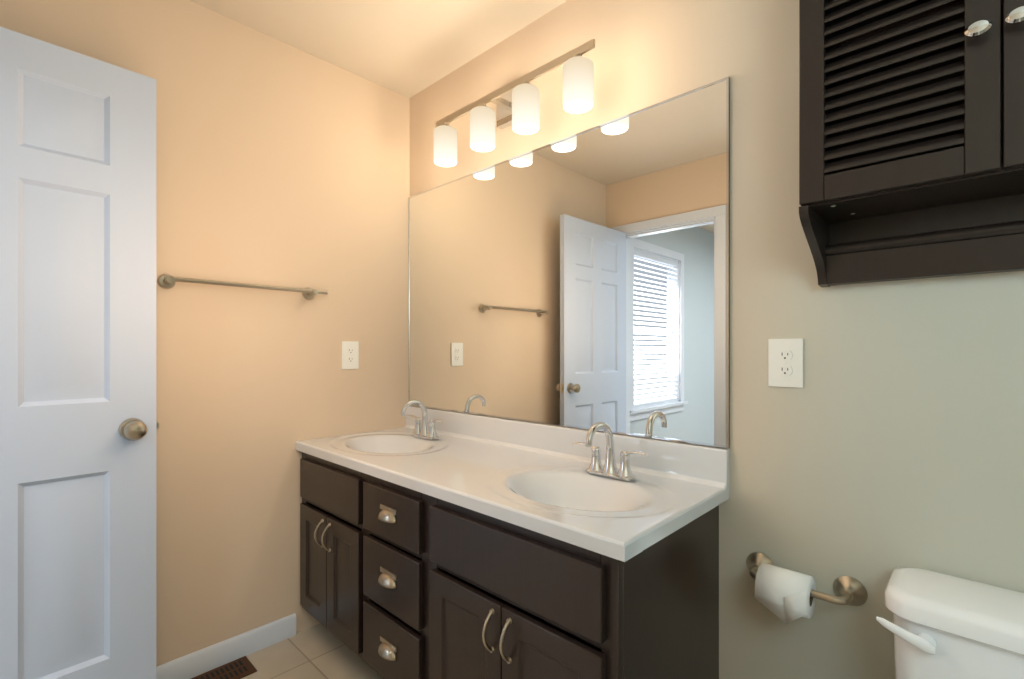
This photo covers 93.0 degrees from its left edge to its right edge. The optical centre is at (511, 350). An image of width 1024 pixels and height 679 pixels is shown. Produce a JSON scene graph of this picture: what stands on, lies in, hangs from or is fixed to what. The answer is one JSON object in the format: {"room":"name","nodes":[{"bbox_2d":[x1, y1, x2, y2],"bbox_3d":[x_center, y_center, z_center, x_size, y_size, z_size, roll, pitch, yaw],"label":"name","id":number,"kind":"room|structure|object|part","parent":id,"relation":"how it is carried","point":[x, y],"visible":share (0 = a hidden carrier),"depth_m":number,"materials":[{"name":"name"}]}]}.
{"room":"bathroom","nodes":[
{"label":"bathroom","id":0,"kind":"room"},
{"bbox_2d":[0,0,409,666],"bbox_3d":[-1.219,-0.040,1.780,0.120,2.440,1.920,0,0,44],"label":"wall","id":1,"kind":"structure","parent":0,"point":[278,162],"depth_m":1.90,"materials":[{"name":"paint"}]},
{"bbox_2d":[156,613,295,678],"bbox_3d":[-1.325,1.137,1.573,0.013,0.085,1.235,0,0,44],"label":"baseboard","id":2,"kind":"structure","parent":1,"relation":"attached to","point":[201,661],"depth_m":1.82,"materials":[{"name":"white paint"}]},
{"bbox_2d":[157,274,327,299],"bbox_3d":[-1.002,-0.240,1.868,0.070,0.052,0.581,0,0,44],"label":"towel rail","id":3,"kind":"object","parent":1,"relation":"attached to","point":[166,281],"visible":1,"depth_m":1.80,"materials":[{"name":"silver metal"}]},
{"bbox_2d":[342,341,358,368],"bbox_3d":[-0.730,0.023,2.197,0.008,0.125,0.080,0,0,44],"label":"electrical outlet","id":4,"kind":"object","parent":1,"relation":"attached to","point":[350,354],"visible":1,"depth_m":2.20,"materials":[{"name":"plastic"}]},
{"bbox_2d":[241,623,384,678],"bbox_3d":[0.079,1.210,0.663,3.540,0.060,1.980,0,0,44],"label":"floor","id":5,"kind":"structure","parent":0,"point":[319,651],"depth_m":1.85,"materials":[{"name":"beige tile"}]},
{"bbox_2d":[191,656,256,678],"bbox_3d":[-1.087,1.177,1.716,0.125,0.004,0.310,0,0,44],"label":"floor vent","id":6,"kind":"object","parent":5,"relation":"in","point":[241,667],"visible":1,"depth_m":1.78,"materials":[{"name":"brown metal"}]},
{"bbox_2d":[296,399,728,678],"bbox_3d":[-0.156,0.696,1.680,1.549,0.968,0.589,0,0,44],"label":"bathroom vanity","id":7,"kind":"object","parent":5,"relation":"on","point":[438,544],"visible":1,"depth_m":1.36,"materials":[{"name":"brown wood"}]},
{"bbox_3d":[-0.400,0.731,1.535,0.094,0.466,0.026,0,0,44],"label":"knob","id":8,"kind":"part","parent":7,"relation":"part of","materials":[{"name":"silver metal"}]},
{"bbox_2d":[400,399,442,439],"bbox_3d":[-0.413,0.296,2.095,0.266,0.168,0.150,0,0,44],"label":"faucet","id":9,"kind":"object","parent":7,"relation":"on","point":[424,432],"depth_m":2.11,"materials":[{"name":"silver metal"}]},
{"bbox_2d":[571,421,649,480],"bbox_3d":[0.266,0.296,1.445,0.266,0.168,0.150,0,0,44],"label":"faucet","id":10,"kind":"object","parent":7,"relation":"on","point":[596,472],"depth_m":1.46,"materials":[{"name":"silver metal"}]},
{"bbox_2d":[876,567,1023,678],"bbox_3d":[0.780,0.828,0.685,0.467,0.705,0.731,0,0,44],"label":"toilet","id":11,"kind":"object","parent":5,"relation":"on","point":[943,626],"visible":1,"depth_m":0.91,"materials":[{"name":"ceramic"}]},
{"bbox_2d":[189,0,566,97],"bbox_3d":[-1.047,-1.300,-0.515,3.540,0.080,5.240,0,0,44],"label":"ceiling","id":12,"kind":"structure","parent":0,"point":[409,48],"depth_m":1.90,"materials":[{"name":"paint"}]},
{"bbox_2d":[410,0,1023,678],"bbox_3d":[0.722,-0.040,1.335,3.540,2.440,0.120,0,0,44],"label":"wall","id":13,"kind":"structure","parent":0,"point":[880,446],"depth_m":1.24,"materials":[{"name":"paint"}]},
{"bbox_2d":[434,39,594,166],"bbox_3d":[-0.009,-0.910,1.834,0.810,0.248,0.166,0,0,44],"label":"sconce","id":14,"kind":"object","parent":13,"relation":"attached to","point":[517,101],"visible":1,"depth_m":1.72,"materials":[{"name":"white glass"}]},
{"bbox_2d":[408,76,729,448],"bbox_3d":[0.046,-0.244,1.891,1.548,1.036,0.008,0,0,44],"label":"mirror","id":15,"kind":"object","parent":13,"relation":"attached to","point":[581,280],"visible":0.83,"depth_m":1.67,"materials":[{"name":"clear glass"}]},
{"bbox_2d":[768,338,802,387],"bbox_3d":[0.708,0.033,1.259,0.080,0.125,0.008,0,0,44],"label":"electrical outlet","id":16,"kind":"object","parent":13,"relation":"attached to","point":[785,362],"visible":1,"depth_m":1.26,"materials":[{"name":"plastic"}]},
{"bbox_2d":[747,552,867,623],"bbox_3d":[0.693,0.592,1.187,0.269,0.104,0.131,0,0,44],"label":"paper holder","id":17,"kind":"object","parent":13,"relation":"attached to","point":[784,595],"visible":0.98,"depth_m":1.16,"materials":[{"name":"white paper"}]},
{"bbox_2d":[799,0,1023,286],"bbox_3d":[0.907,-0.590,0.903,0.656,0.870,0.244,0,0,44],"label":"upper cabinet","id":18,"kind":"object","parent":13,"relation":"attached to","point":[911,139],"visible":1,"depth_m":0.98,"materials":[{"name":"wood"}]},
{"bbox_3d":[0.829,-0.557,0.829,0.085,0.025,0.030,0,0,44],"label":"knob","id":19,"kind":"part","parent":18,"relation":"part of","materials":[{"name":"silver metal"}]},
{"bbox_3d":[-1.754,-0.040,1.046,0.120,2.440,0.120,0,0,44],"label":"wall","id":20,"kind":"structure","parent":0,"visible":0},
{"bbox_2d":[0,27,158,678],"bbox_3d":[-1.392,0.153,1.297,0.180,2.030,0.739,0,0,44],"label":"door","id":21,"kind":"structure","parent":20,"relation":"in","point":[79,425],"depth_m":1.41,"materials":[{"name":"paint"}]}
]}

